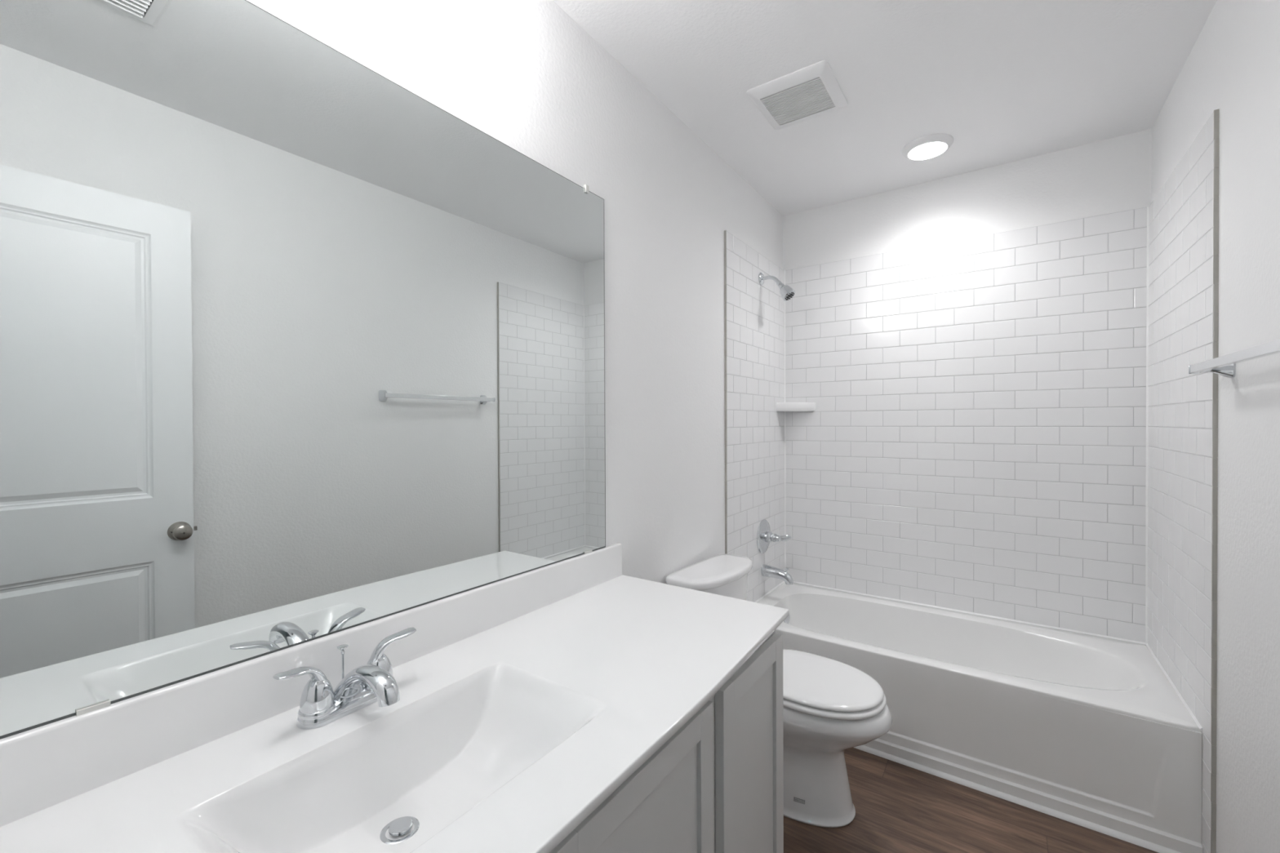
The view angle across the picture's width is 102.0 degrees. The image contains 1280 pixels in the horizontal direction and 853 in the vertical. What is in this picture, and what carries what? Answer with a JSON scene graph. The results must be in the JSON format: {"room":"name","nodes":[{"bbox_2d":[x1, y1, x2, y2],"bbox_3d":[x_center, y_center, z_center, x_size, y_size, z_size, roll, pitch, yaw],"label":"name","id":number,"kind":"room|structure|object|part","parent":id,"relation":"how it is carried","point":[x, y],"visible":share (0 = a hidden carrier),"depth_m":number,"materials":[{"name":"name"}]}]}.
{"room":"bathroom","nodes":[
{"label":"bathroom","id":0,"kind":"room"},
{"bbox_2d":[247,0,786,602],"bbox_3d":[-0.046,0.047,1.776,0.114,2.440,3.090,0,1,35],"label":"wall","id":1,"kind":"structure","parent":0,"point":[695,343],"depth_m":1.80,"materials":[{"name":"white paint"}]},
{"bbox_2d":[0,0,605,739],"bbox_3d":[-0.495,-0.165,1.049,0.010,1.091,1.348,0,1,35],"label":"wall mirror","id":2,"kind":"object","parent":1,"relation":"attached to","point":[295,348],"visible":1,"depth_m":0.84,"materials":[{"name":"silver mirror"}]},
{"bbox_3d":[0.597,0.193,2.612,0.010,2.131,0.745,0,1,35],"label":"tile panel","id":3,"kind":"part","parent":1,"relation":"part of","materials":[{"name":"white tile"}]},
{"bbox_2d":[754,581,784,602],"bbox_3d":[0.623,0.873,2.638,0.006,0.012,0.684,0,1,35],"label":"trim","id":4,"kind":"structure","parent":1,"relation":"attached to","point":[781,583],"depth_m":2.72,"materials":[{"name":"white"}]},
{"bbox_2d":[756,519,791,553],"bbox_3d":[0.686,0.563,2.615,0.135,0.172,0.172,0,1,35],"label":"shower valve","id":5,"kind":"object","parent":1,"relation":"attached to","point":[764,535],"visible":1,"depth_m":2.61,"materials":[{"name":"silver metal"}]},
{"bbox_3d":[0.723,0.562,2.604,0.075,0.032,0.022,0,0,11],"label":"lever","id":6,"kind":"part","parent":5,"relation":"part of","materials":[{"name":"silver metal"}]},
{"bbox_2d":[758,272,795,301],"bbox_3d":[0.680,-0.698,2.567,0.177,0.160,0.074,0,1,35],"label":"shower","id":7,"kind":"object","parent":1,"relation":"attached to","point":[786,292],"visible":1,"depth_m":2.54,"materials":[{"name":"silver metal"}]},
{"bbox_3d":[0.657,-0.728,2.588,0.100,0.057,0.019,0,1,38],"label":"arm","id":8,"kind":"part","parent":7,"relation":"part of","materials":[{"name":"silver metal"}]},
{"bbox_2d":[760,564,793,584],"bbox_3d":[0.695,0.745,2.609,0.155,0.078,0.060,0,1,35],"label":"tub spout","id":9,"kind":"object","parent":1,"relation":"attached to","point":[766,571],"visible":1,"depth_m":2.59,"materials":[{"name":"silver metal"}]},
{"bbox_2d":[552,0,1217,216],"bbox_3d":[0.277,-1.216,0.634,3.050,0.100,4.570,0,1,35],"label":"ceiling","id":10,"kind":"structure","parent":0,"point":[1009,81],"depth_m":1.71,"materials":[{"name":"white paint"}]},
{"bbox_2d":[746,60,848,129],"bbox_3d":[0.566,-1.167,1.856,0.277,0.018,0.295,0,1,35],"label":"exhaust fan","id":11,"kind":"object","parent":10,"relation":"attached to","point":[812,91],"visible":1,"depth_m":1.82,"materials":[{"name":"white plastic"}]},
{"bbox_2d":[902,133,953,159],"bbox_3d":[1.210,-1.170,2.182,0.190,0.022,0.190,0,1,35],"label":"recessed light","id":12,"kind":"object","parent":10,"relation":"in","point":[929,146],"visible":1,"depth_m":2.15,"materials":[{"name":"white plastic"}]},
{"bbox_2d":[907,142,947,159],"bbox_3d":[1.210,-1.162,2.182,0.145,0.005,0.145,0,0,10],"label":"diffuser","id":13,"kind":"object","parent":12,"relation":"attached to","point":[916,150],"depth_m":2.17,"materials":[{"name":"white plastic"}]},
{"bbox_2d":[783,128,1151,642],"bbox_3d":[1.454,0.035,2.538,1.497,2.440,0.120,0,1,35],"label":"wall","id":14,"kind":"structure","parent":0,"point":[969,348],"depth_m":2.38,"materials":[{"name":"white tile"}]},
{"bbox_2d":[776,402,815,412],"bbox_3d":[0.844,-0.105,2.806,0.172,0.051,0.138,0,1,35],"label":"corner shelf","id":15,"kind":"object","parent":14,"relation":"attached to","point":[780,406],"visible":1,"depth_m":2.79,"materials":[{"name":"white ceramic"}]},
{"bbox_2d":[793,581,1146,644],"bbox_3d":[1.421,0.871,2.494,1.478,0.012,0.006,0,1,35],"label":"trim","id":16,"kind":"structure","parent":14,"relation":"attached to","point":[935,606],"depth_m":2.38,"materials":[{"name":"white"}]},
{"bbox_2d":[783,747,1158,852],"bbox_3d":[0.286,1.324,0.653,3.050,0.100,4.570,0,1,35],"label":"floor","id":17,"kind":"structure","parent":0,"point":[900,808],"depth_m":1.65,"materials":[{"name":"brown wood"}]},
{"bbox_2d":[550,630,783,852],"bbox_3d":[-0.258,0.886,0.915,0.547,0.775,1.413,0,1,35],"label":"vanity cabinet","id":18,"kind":"object","parent":17,"relation":"on","point":[716,785],"visible":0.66,"depth_m":1.05,"materials":[{"name":"white paint"}]},
{"bbox_2d":[0,542,789,852],"bbox_3d":[-0.243,0.503,0.915,0.580,0.248,1.438,0,1,35],"label":"countertop","id":19,"kind":"structure","parent":18,"relation":"on","point":[527,700],"depth_m":0.83,"materials":[{"name":"white stone"}]},
{"bbox_2d":[272,627,416,729],"bbox_3d":[-0.491,0.432,0.879,0.183,0.100,0.184,0,0,-14],"label":"faucet","id":20,"kind":"object","parent":19,"relation":"on","point":[364,686],"visible":1,"depth_m":0.84,"materials":[{"name":"silver metal"}]},
{"bbox_3d":[-0.542,0.406,0.831,0.029,0.046,0.080,0,0,22],"label":"lever","id":21,"kind":"part","parent":20,"relation":"part of","materials":[{"name":"silver metal"}]},
{"bbox_3d":[-0.532,0.442,0.854,0.054,0.061,0.054,0,1,35],"label":"handle","id":22,"kind":"part","parent":20,"relation":"part of","materials":[{"name":"silver metal"}]},
{"bbox_3d":[-0.503,0.474,0.896,0.058,0.017,0.161,0,1,35],"label":"plate","id":23,"kind":"part","parent":20,"relation":"part of","materials":[{"name":"silver metal"}]},
{"bbox_3d":[-0.523,0.428,0.912,0.018,0.085,0.018,0,1,35],"label":"lift rod","id":24,"kind":"part","parent":20,"relation":"part of","materials":[{"name":"silver metal"}]},
{"bbox_3d":[-0.454,0.435,0.862,0.167,0.081,0.062,0,1,35],"label":"spout","id":25,"kind":"part","parent":20,"relation":"part of","materials":[{"name":"silver metal"}]},
{"bbox_3d":[-0.473,0.441,0.938,0.054,0.061,0.054,0,1,35],"label":"handle","id":26,"kind":"part","parent":20,"relation":"part of","materials":[{"name":"silver metal"}]},
{"bbox_3d":[-0.456,0.405,0.955,0.080,0.046,0.029,-1,1,-42],"label":"lever","id":27,"kind":"part","parent":20,"relation":"part of","materials":[{"name":"silver metal"}]},
{"bbox_3d":[0.009,0.852,0.838,0.020,0.627,0.443,0,1,35],"label":"door","id":28,"kind":"part","parent":18,"relation":"part of","materials":[{"name":"white paint"}]},
{"bbox_3d":[0.006,0.852,0.840,0.010,0.531,0.347,0,1,35],"label":"panel","id":29,"kind":"part","parent":18,"relation":"part of","materials":[{"name":"white paint"}]},
{"bbox_3d":[-0.060,0.839,0.776,0.020,0.680,1.413,0,1,35],"label":"frame","id":30,"kind":"part","parent":18,"relation":"part of","materials":[{"name":"white paint"}]},
{"bbox_3d":[0.262,0.849,1.199,0.020,0.627,0.347,0,1,35],"label":"door","id":31,"kind":"part","parent":18,"relation":"part of","materials":[{"name":"white paint"}]},
{"bbox_3d":[0.259,0.849,1.201,0.010,0.531,0.251,0,1,35],"label":"panel","id":32,"kind":"part","parent":18,"relation":"part of","materials":[{"name":"white paint"}]},
{"bbox_2d":[666,553,893,827],"bbox_3d":[0.493,0.901,1.822,0.724,0.726,0.443,0,1,39],"label":"toilet","id":33,"kind":"object","parent":17,"relation":"on","point":[831,707],"visible":0.45,"depth_m":1.66,"materials":[{"name":"white ceramic"}]},
{"bbox_3d":[0.289,0.556,1.984,0.203,0.036,0.443,0,1,39],"label":"tank lid","id":34,"kind":"part","parent":33,"relation":"part of","materials":[{"name":"white ceramic"}]},
{"bbox_3d":[0.286,0.726,1.989,0.176,0.304,0.400,0,1,39],"label":"tank","id":35,"kind":"part","parent":33,"relation":"part of","materials":[{"name":"white ceramic"}]},
{"bbox_3d":[0.581,0.848,1.749,0.441,0.020,0.350,0,1,39],"label":"lid","id":36,"kind":"part","parent":33,"relation":"part of","materials":[{"name":"white ceramic"}]},
{"bbox_3d":[0.581,0.871,1.749,0.455,0.020,0.362,0,1,39],"label":"seat","id":37,"kind":"part","parent":33,"relation":"part of","materials":[{"name":"white ceramic"}]},
{"bbox_3d":[0.527,1.074,1.795,0.636,0.380,0.365,0,1,39],"label":"bowl","id":38,"kind":"part","parent":33,"relation":"part of","materials":[{"name":"white ceramic"}]},
{"bbox_2d":[757,582,1202,852],"bbox_3d":[1.219,1.066,2.205,1.476,0.385,0.711,0,1,35],"label":"bathtub","id":39,"kind":"object","parent":17,"relation":"on","point":[1091,728],"visible":0.76,"depth_m":1.83,"materials":[{"name":"white ceramic"}]},
{"bbox_3d":[0.723,0.940,2.555,0.018,0.068,0.068,0,1,35],"label":"overflow plate","id":40,"kind":"part","parent":39,"relation":"part of","materials":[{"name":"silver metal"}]},
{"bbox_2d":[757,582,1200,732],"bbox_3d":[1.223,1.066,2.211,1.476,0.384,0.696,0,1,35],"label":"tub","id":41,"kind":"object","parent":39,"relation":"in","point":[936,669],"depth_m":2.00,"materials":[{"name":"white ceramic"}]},
{"bbox_2d":[853,745,1181,852],"bbox_3d":[1.017,1.254,1.917,1.478,0.014,0.014,0,1,36],"label":"trim","id":42,"kind":"structure","parent":39,"relation":"attached to","point":[1078,821],"depth_m":1.72,"materials":[{"name":"white wood"}]},
{"bbox_2d":[1145,0,1279,852],"bbox_3d":[1.250,0.049,0.868,0.115,2.440,3.090,0,1,35],"label":"wall","id":43,"kind":"structure","parent":0,"point":[1212,532],"depth_m":1.41,"materials":[{"name":"white paint"}]},
{"bbox_2d":[1145,643,1202,732],"bbox_3d":[1.825,0.874,1.787,0.006,0.012,0.700,0,1,35],"label":"trim","id":44,"kind":"structure","parent":43,"relation":"attached to","point":[1187,707],"depth_m":1.71,"materials":[{"name":"white"}]},
{"bbox_3d":[1.807,0.195,1.747,0.010,2.131,0.775,0,1,35],"label":"tile panel","id":45,"kind":"part","parent":43,"relation":"part of","materials":[{"name":"white tile"}]},
{"bbox_2d":[1188,338,1279,377],"bbox_3d":[1.319,-0.150,1.105,0.074,0.056,0.660,0,1,35],"label":"towel bar","id":46,"kind":"object","parent":43,"relation":"attached to","point":[1224,366],"visible":1,"depth_m":1.16,"materials":[{"name":"silver metal"}]},
{"bbox_3d":[1.497,-0.153,1.346,0.058,0.056,0.041,0,1,35],"label":"post","id":47,"kind":"part","parent":46,"relation":"part of","materials":[{"name":"silver metal"}]}
]}

